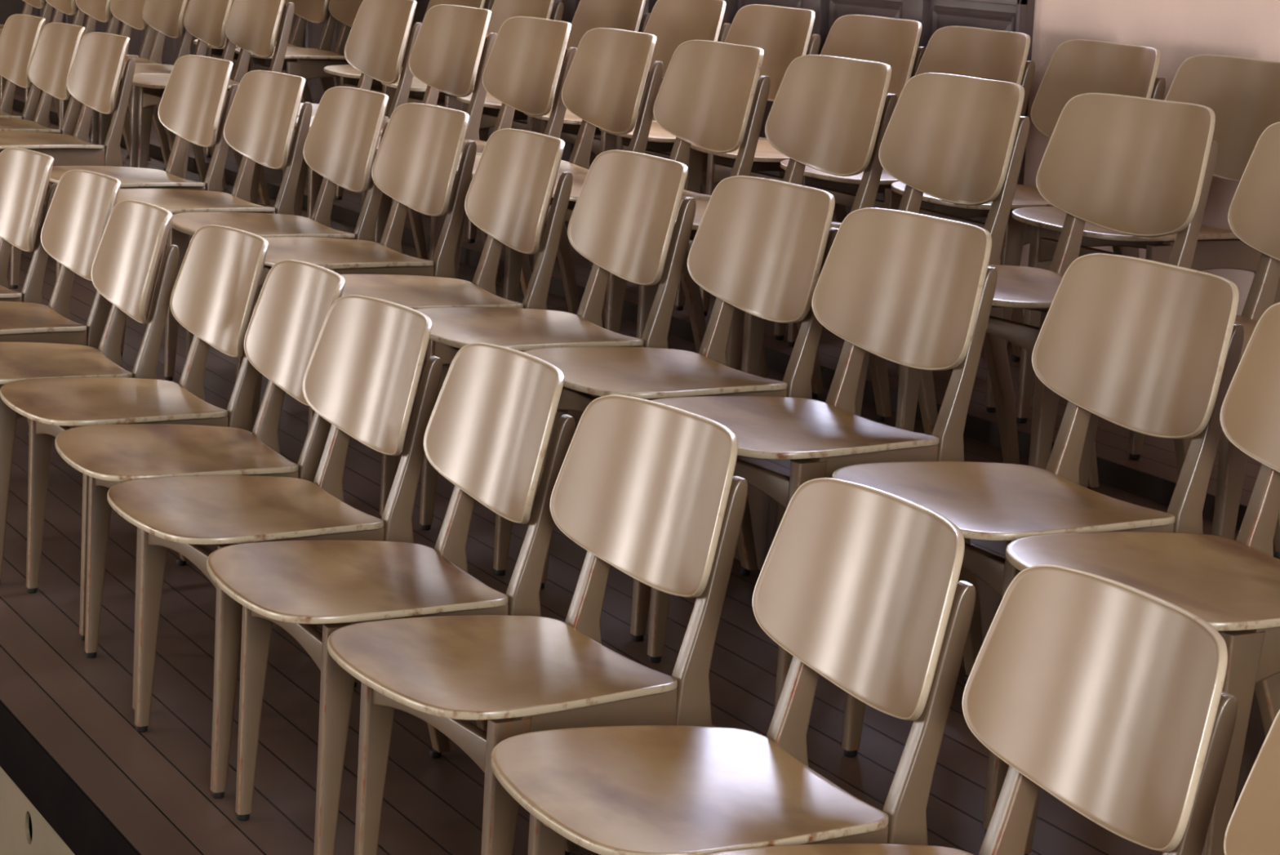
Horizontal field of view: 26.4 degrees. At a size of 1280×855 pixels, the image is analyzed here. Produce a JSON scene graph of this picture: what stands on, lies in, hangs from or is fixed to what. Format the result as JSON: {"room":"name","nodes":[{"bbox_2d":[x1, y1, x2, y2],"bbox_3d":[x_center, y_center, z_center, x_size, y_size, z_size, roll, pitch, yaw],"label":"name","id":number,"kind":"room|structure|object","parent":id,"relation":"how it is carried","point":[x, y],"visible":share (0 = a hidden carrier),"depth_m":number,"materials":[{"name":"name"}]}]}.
{"room":"auditorium","nodes":[
{"label":"auditorium","id":0,"kind":"room"},
{"bbox_2d":[0,0,25,24],"bbox_3d":[-6.770,-3.345,13.355,7.620,5.220,0.250,-4,13,-27],"label":"wall","id":1,"kind":"structure","parent":0,"point":[8,8],"depth_m":15.14,"materials":[{"name":"paint"}]},
{"bbox_2d":[0,765,75,854],"bbox_3d":[-1.891,0.602,6.508,0.007,0.494,17.600,-4,13,-27],"label":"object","id":2,"kind":"structure","parent":1,"relation":"attached to","point":[15,807],"depth_m":5.06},
{"bbox_2d":[0,700,140,854],"bbox_3d":[-1.875,0.299,6.450,0.024,0.128,17.600,-4,13,-27],"label":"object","id":3,"kind":"structure","parent":1,"relation":"attached to","point":[81,824],"depth_m":4.82,"materials":[{"name":"black paint"}]},
{"bbox_2d":[28,813,32,840],"bbox_3d":[-1.822,0.594,6.543,0.040,0.500,17.600,-4,13,-27],"label":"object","id":4,"kind":"structure","parent":0,"point":[30,820],"depth_m":5.25,"materials":[{"name":"black paint"}]},
{"bbox_2d":[0,383,599,854],"bbox_3d":[-1.486,0.269,6.648,0.891,0.120,17.600,-4,13,-27],"label":"floor","id":5,"kind":"structure","parent":0,"point":[153,784],"depth_m":5.04,"materials":[{"name":"brown wood"}]},
{"bbox_2d":[0,147,69,457],"bbox_3d":[-1.814,-0.322,7.207,0.550,0.798,0.482,-4,13,-29],"label":"wooden chair","id":6,"kind":"object","parent":5,"relation":"on","point":[24,174],"visible":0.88,"depth_m":7.29,"materials":[{"name":"beige wood"}]},
{"bbox_2d":[0,169,120,426],"bbox_3d":[-1.548,-0.219,6.737,0.550,0.798,0.482,-4,13,-29],"label":"wooden chair","id":7,"kind":"object","parent":5,"relation":"on","point":[82,202],"visible":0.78,"depth_m":6.83,"materials":[{"name":"beige wood"}]},
{"bbox_2d":[0,200,190,583],"bbox_3d":[-1.319,-0.094,6.150,0.550,0.798,0.482,-3,12,-25],"label":"wooden chair","id":8,"kind":"object","parent":5,"relation":"on","point":[127,261],"visible":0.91,"depth_m":6.19,"materials":[{"name":"beige wood"}]},
{"bbox_2d":[0,224,268,639],"bbox_3d":[-1.053,-0.006,5.757,0.550,0.798,0.482,-4,13,-28],"label":"wooden chair","id":9,"kind":"object","parent":5,"relation":"on","point":[214,294],"visible":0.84,"depth_m":5.82,"materials":[{"name":"beige wood"}]},
{"bbox_2d":[54,259,360,714],"bbox_3d":[-0.838,0.097,5.273,0.550,0.798,0.482,-3,12,-24],"label":"wooden chair","id":10,"kind":"object","parent":5,"relation":"on","point":[295,298],"visible":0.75,"depth_m":5.36,"materials":[{"name":"beige wood"}]},
{"bbox_2d":[106,294,450,798],"bbox_3d":[-0.645,0.191,4.838,0.550,0.798,0.482,-4,13,-29],"label":"wooden chair","id":11,"kind":"object","parent":5,"relation":"on","point":[362,373],"visible":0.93,"depth_m":4.85,"materials":[{"name":"beige wood"}]},
{"bbox_2d":[206,342,579,854],"bbox_3d":[-0.399,0.291,4.376,0.550,0.798,0.482,-3,12,-25],"label":"wooden chair","id":12,"kind":"object","parent":5,"relation":"on","point":[488,431],"visible":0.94,"depth_m":4.38,"materials":[{"name":"beige wood"}]},
{"bbox_2d":[327,394,747,854],"bbox_3d":[-0.148,0.386,3.946,0.550,0.798,0.482,-5,13,-30],"label":"wooden chair","id":13,"kind":"object","parent":5,"relation":"on","point":[651,492],"visible":0.95,"depth_m":3.94,"materials":[{"name":"beige wood"}]},
{"bbox_2d":[490,477,976,854],"bbox_3d":[0.111,0.498,3.428,0.550,0.798,0.482,-3,12,-24],"label":"wooden chair","id":14,"kind":"object","parent":5,"relation":"on","point":[858,583],"visible":1,"depth_m":3.44,"materials":[{"name":"beige wood"}]},
{"bbox_2d":[702,564,1237,854],"bbox_3d":[0.336,0.590,3.005,0.550,0.798,0.482,-3,12,-23],"label":"wooden chair","id":15,"kind":"object","parent":5,"relation":"on","point":[1105,695],"visible":1,"depth_m":3.08,"materials":[{"name":"beige wood"}]},
{"bbox_2d":[1223,709,1279,854],"bbox_3d":[0.564,0.689,2.547,0.550,0.798,0.482,-4,13,-27],"label":"wooden chair","id":16,"kind":"object","parent":5,"relation":"on","point":[1253,828],"visible":1,"depth_m":2.74,"materials":[{"name":"beige wood"}]},
{"bbox_2d":[6,226,1238,854],"bbox_3d":[-0.834,0.115,6.955,0.605,0.310,17.600,-4,13,-27],"label":"floor","id":17,"kind":"structure","parent":0,"point":[742,675],"depth_m":4.85,"materials":[{"name":"brown wood"}]},
{"bbox_2d":[0,13,49,204],"bbox_3d":[-2.418,-1.089,9.881,0.550,0.798,0.482,-4,13,-28],"label":"wooden chair","id":18,"kind":"object","parent":17,"relation":"on","point":[20,35],"visible":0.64,"depth_m":10.00,"materials":[{"name":"beige wood"}]},
{"bbox_2d":[0,22,84,187],"bbox_3d":[-2.185,-0.991,9.434,0.550,0.798,0.482,-4,13,-29],"label":"wooden chair","id":19,"kind":"object","parent":17,"relation":"on","point":[57,45],"visible":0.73,"depth_m":9.55,"materials":[{"name":"beige wood"}]},
{"bbox_2d":[0,31,135,288],"bbox_3d":[-1.943,-0.888,8.958,0.550,0.798,0.482,-4,13,-30],"label":"wooden chair","id":20,"kind":"object","parent":17,"relation":"on","point":[94,78],"visible":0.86,"depth_m":8.98,"materials":[{"name":"beige wood"}]},
{"bbox_2d":[48,54,238,309],"bbox_3d":[-1.464,-0.680,8.000,0.550,0.798,0.482,-5,13,-30],"label":"wooden chair","id":21,"kind":"object","parent":17,"relation":"on","point":[191,106],"visible":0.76,"depth_m":8.09,"materials":[{"name":"beige wood"}]},
{"bbox_2d":[116,70,312,381],"bbox_3d":[-1.189,-0.566,7.474,0.550,0.798,0.482,-4,13,-30],"label":"wooden chair","id":22,"kind":"object","parent":17,"relation":"on","point":[260,125],"visible":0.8,"depth_m":7.52,"materials":[{"name":"beige wood"}]},
{"bbox_2d":[169,86,388,379],"bbox_3d":[-0.918,-0.463,7.003,0.550,0.798,0.482,-4,13,-27],"label":"wooden chair","id":23,"kind":"object","parent":17,"relation":"on","point":[341,142],"visible":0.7,"depth_m":7.08,"materials":[{"name":"beige wood"}]},
{"bbox_2d":[252,102,476,431],"bbox_3d":[-0.687,-0.366,6.558,0.550,0.798,0.482,-4,13,-28],"label":"wooden chair","id":24,"kind":"object","parent":17,"relation":"on","point":[416,161],"visible":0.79,"depth_m":6.61,"materials":[{"name":"beige wood"}]},
{"bbox_2d":[340,128,573,519],"bbox_3d":[-0.440,-0.240,5.968,0.550,0.798,0.482,-3,12,-23],"label":"wooden chair","id":25,"kind":"object","parent":17,"relation":"on","point":[508,197],"visible":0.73,"depth_m":6.02,"materials":[{"name":"beige wood"}]},
{"bbox_2d":[415,150,696,575],"bbox_3d":[-0.186,-0.149,5.555,0.550,0.798,0.482,-3,12,-26],"label":"wooden chair","id":26,"kind":"object","parent":17,"relation":"on","point":[623,219],"visible":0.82,"depth_m":5.60,"materials":[{"name":"beige wood"}]},
{"bbox_2d":[523,175,838,641],"bbox_3d":[0.073,-0.054,5.126,0.550,0.798,0.482,-4,13,-29],"label":"wooden chair","id":27,"kind":"object","parent":17,"relation":"on","point":[761,246],"visible":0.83,"depth_m":5.17,"materials":[{"name":"beige wood"}]},
{"bbox_2d":[647,207,997,711],"bbox_3d":[0.299,0.046,4.662,0.550,0.798,0.482,-5,13,-31],"label":"wooden chair","id":28,"kind":"object","parent":17,"relation":"on","point":[916,291],"visible":0.79,"depth_m":4.70,"materials":[{"name":"beige wood"}]},
{"bbox_2d":[831,253,1244,833],"bbox_3d":[0.600,0.157,4.158,0.550,0.798,0.482,-4,13,-27],"label":"wooden chair","id":29,"kind":"object","parent":17,"relation":"on","point":[1151,348],"visible":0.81,"depth_m":4.19,"materials":[{"name":"beige wood"}]},
{"bbox_2d":[1005,302,1279,854],"bbox_3d":[0.809,0.252,3.718,0.550,0.798,0.482,-4,13,-27],"label":"wooden chair","id":30,"kind":"object","parent":17,"relation":"on","point":[1233,585],"visible":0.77,"depth_m":3.77,"materials":[{"name":"beige wood"}]},
{"bbox_2d":[12,84,1261,529],"bbox_3d":[0.318,-0.072,7.517,0.675,0.538,17.600,-4,13,-27],"label":"floor","id":31,"kind":"structure","parent":0,"point":[1154,476],"depth_m":6.44,"materials":[{"name":"brown wood"}]},
{"bbox_2d":[193,0,336,157],"bbox_3d":[-1.440,-1.433,10.617,0.550,0.798,0.482,-4,13,-27],"label":"wooden chair","id":32,"kind":"object","parent":31,"relation":"on","point":[315,11],"visible":0.26,"depth_m":10.69,"materials":[{"name":"beige wood"}]},
{"bbox_2d":[235,0,381,178],"bbox_3d":[-1.215,-1.340,10.186,0.550,0.798,0.482,-4,13,-27],"label":"wooden chair","id":33,"kind":"object","parent":31,"relation":"on","point":[307,64],"visible":0.41,"depth_m":10.27,"materials":[{"name":"beige wood"}]},
{"bbox_2d":[324,0,494,199],"bbox_3d":[-0.787,-1.162,9.368,0.550,0.798,0.482,-4,13,-27],"label":"wooden chair","id":34,"kind":"object","parent":31,"relation":"on","point":[349,77],"visible":0.21,"depth_m":9.38,"materials":[{"name":"beige wood"}]},
{"bbox_2d":[381,0,565,224],"bbox_3d":[-0.546,-1.061,8.907,0.550,0.798,0.482,-4,13,-27],"label":"wooden chair","id":35,"kind":"object","parent":31,"relation":"on","point":[501,11],"visible":0.23,"depth_m":8.97,"materials":[{"name":"beige wood"}]},
{"bbox_2d":[456,0,650,256],"bbox_3d":[-0.261,-0.943,8.363,0.550,0.798,0.482,-4,13,-27],"label":"wooden chair","id":36,"kind":"object","parent":31,"relation":"on","point":[624,15],"visible":0.29,"depth_m":8.46,"materials":[{"name":"beige wood"}]},
{"bbox_2d":[524,0,731,194],"bbox_3d":[-0.036,-0.850,7.933,0.550,0.798,0.482,-4,13,-27],"label":"wooden chair","id":37,"kind":"object","parent":31,"relation":"on","point":[673,23],"visible":0.31,"depth_m":8.02,"materials":[{"name":"beige wood"}]},
{"bbox_2d":[599,4,820,310],"bbox_3d":[0.191,-0.755,7.499,0.550,0.798,0.482,-4,13,-27],"label":"wooden chair","id":38,"kind":"object","parent":31,"relation":"on","point":[784,33],"visible":0.34,"depth_m":7.54,"materials":[{"name":"beige wood"}]},
{"bbox_2d":[690,14,926,340],"bbox_3d":[0.435,-0.662,7.075,0.550,0.798,0.482,-4,13,-27],"label":"wooden chair","id":39,"kind":"object","parent":31,"relation":"on","point":[893,42],"visible":0.41,"depth_m":7.14,"materials":[{"name":"beige wood"}]},
{"bbox_2d":[780,26,1035,361],"bbox_3d":[0.648,-0.567,6.634,0.550,0.798,0.482,-4,13,-27],"label":"wooden chair","id":40,"kind":"object","parent":31,"relation":"on","point":[968,51],"visible":0.38,"depth_m":6.68,"materials":[{"name":"beige wood"}]},
{"bbox_2d":[890,39,1165,412],"bbox_3d":[0.877,-0.473,6.203,0.550,0.798,0.482,-3,12,-24],"label":"wooden chair","id":41,"kind":"object","parent":31,"relation":"on","point":[1077,67],"visible":0.32,"depth_m":6.25,"materials":[{"name":"beige wood"}]},
{"bbox_2d":[1011,54,1279,459],"bbox_3d":[1.095,-0.375,5.749,0.550,0.798,0.482,-4,13,-27],"label":"wooden chair","id":42,"kind":"object","parent":31,"relation":"on","point":[1243,94],"visible":0.43,"depth_m":5.81,"materials":[{"name":"beige wood"}]},
{"bbox_2d":[12,108,1275,797],"bbox_3d":[-0.272,-0.010,7.222,0.690,0.489,17.600,-4,13,-27],"label":"floor","id":43,"kind":"structure","parent":0,"point":[766,513],"depth_m":5.52,"materials":[{"name":"brown wood"}]},
{"bbox_2d":[0,0,59,126],"bbox_3d":[-2.813,-1.690,11.912,0.550,0.798,0.482,-4,13,-27],"label":"wooden chair","id":44,"kind":"object","parent":43,"relation":"on","point":[29,4],"visible":0.3,"depth_m":11.93,"materials":[{"name":"beige wood"}]},
{"bbox_2d":[0,0,90,128],"bbox_3d":[-2.585,-1.595,11.477,0.550,0.798,0.482,-4,13,-27],"label":"wooden chair","id":45,"kind":"object","parent":43,"relation":"on","point":[66,6],"visible":0.19,"depth_m":11.57,"materials":[{"name":"beige wood"}]},
{"bbox_2d":[0,0,129,158],"bbox_3d":[-2.358,-1.500,11.042,0.550,0.798,0.482,-4,13,-27],"label":"wooden chair","id":46,"kind":"object","parent":43,"relation":"on","point":[99,10],"visible":0.22,"depth_m":11.12,"materials":[{"name":"beige wood"}]},
{"bbox_2d":[37,0,170,170],"bbox_3d":[-2.130,-1.406,10.607,0.550,0.798,0.482,-4,13,-27],"label":"wooden chair","id":47,"kind":"object","parent":43,"relation":"on","point":[130,12],"visible":0.2,"depth_m":10.66,"materials":[{"name":"beige wood"}]},
{"bbox_2d":[60,0,207,182],"bbox_3d":[-1.920,-1.310,10.163,0.550,0.798,0.482,-4,13,-27],"label":"wooden chair","id":48,"kind":"object","parent":43,"relation":"on","point":[166,17],"visible":0.38,"depth_m":10.26,"materials":[{"name":"beige wood"}]},
{"bbox_2d":[97,0,243,189],"bbox_3d":[-1.693,-1.216,9.729,0.550,0.798,0.482,-4,13,-26],"label":"wooden chair","id":49,"kind":"object","parent":43,"relation":"on","point":[206,20],"visible":0.47,"depth_m":9.82,"materials":[{"name":"beige wood"}]},
{"bbox_2d":[121,0,294,206],"bbox_3d":[-1.466,-1.120,9.290,0.550,0.798,0.482,-4,13,-28],"label":"wooden chair","id":50,"kind":"object","parent":43,"relation":"on","point":[252,26],"visible":0.54,"depth_m":9.39,"materials":[{"name":"beige wood"}]},
{"bbox_2d":[249,0,428,260],"bbox_3d":[-0.953,-0.908,8.314,0.550,0.798,0.482,-4,13,-27],"label":"wooden chair","id":51,"kind":"object","parent":43,"relation":"on","point":[375,46],"visible":0.52,"depth_m":8.38,"materials":[{"name":"beige wood"}]},
{"bbox_2d":[295,4,501,284],"bbox_3d":[-0.708,-0.816,7.897,0.550,0.798,0.482,-4,13,-28],"label":"wooden chair","id":52,"kind":"object","parent":43,"relation":"on","point":[446,55],"visible":0.39,"depth_m":7.99,"materials":[{"name":"beige wood"}]},
{"bbox_2d":[374,16,579,314],"bbox_3d":[-0.465,-0.699,7.352,0.550,0.798,0.482,-4,13,-27],"label":"wooden chair","id":53,"kind":"object","parent":43,"relation":"on","point":[522,69],"visible":0.44,"depth_m":7.43,"materials":[{"name":"beige wood"}]},
{"bbox_2d":[446,27,663,328],"bbox_3d":[-0.240,-0.603,6.907,0.550,0.798,0.482,-3,12,-25],"label":"wooden chair","id":54,"kind":"object","parent":43,"relation":"on","point":[604,85],"visible":0.53,"depth_m":6.99,"materials":[{"name":"beige wood"}]},
{"bbox_2d":[533,40,770,377],"bbox_3d":[0.007,-0.514,6.505,0.550,0.798,0.482,-4,13,-27],"label":"wooden chair","id":55,"kind":"object","parent":43,"relation":"on","point":[711,96],"visible":0.54,"depth_m":6.58,"materials":[{"name":"beige wood"}]},
{"bbox_2d":[635,54,897,421],"bbox_3d":[0.265,-0.418,6.070,0.550,0.798,0.482,-4,13,-28],"label":"wooden chair","id":56,"kind":"object","parent":43,"relation":"on","point":[832,115],"visible":0.52,"depth_m":6.14,"materials":[{"name":"beige wood"}]},
{"bbox_2d":[741,72,1030,464],"bbox_3d":[0.484,-0.313,5.579,0.550,0.798,0.482,-4,13,-28],"label":"wooden chair","id":57,"kind":"object","parent":43,"relation":"on","point":[959,140],"visible":0.47,"depth_m":5.64,"materials":[{"name":"beige wood"}]},
{"bbox_2d":[895,93,1217,489],"bbox_3d":[0.772,-0.217,5.147,0.550,0.798,0.482,-5,13,-31],"label":"wooden chair","id":58,"kind":"object","parent":43,"relation":"on","point":[1140,166],"visible":0.62,"depth_m":5.21,"materials":[{"name":"beige wood"}]},
{"bbox_2d":[1079,121,1279,559],"bbox_3d":[1.021,-0.108,4.647,0.550,0.798,0.482,-4,13,-27],"label":"wooden chair","id":59,"kind":"object","parent":43,"relation":"on","point":[1254,211],"visible":0.17,"depth_m":4.82,"materials":[{"name":"beige wood"}]},
{"bbox_2d":[1019,0,1279,315],"bbox_3d":[0.793,-1.884,7.372,0.250,5.220,17.600,-4,13,-27],"label":"wall","id":60,"kind":"structure","parent":0,"point":[1181,30],"depth_m":6.35,"materials":[{"name":"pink paint"}]},
{"bbox_2d":[31,0,1035,342],"bbox_3d":[-1.214,-1.563,11.032,0.045,0.906,9.525,-4,13,-27],"label":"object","id":61,"kind":"structure","parent":60,"relation":"attached to","point":[1010,15],"depth_m":7.62,"materials":[{"name":"paint"}]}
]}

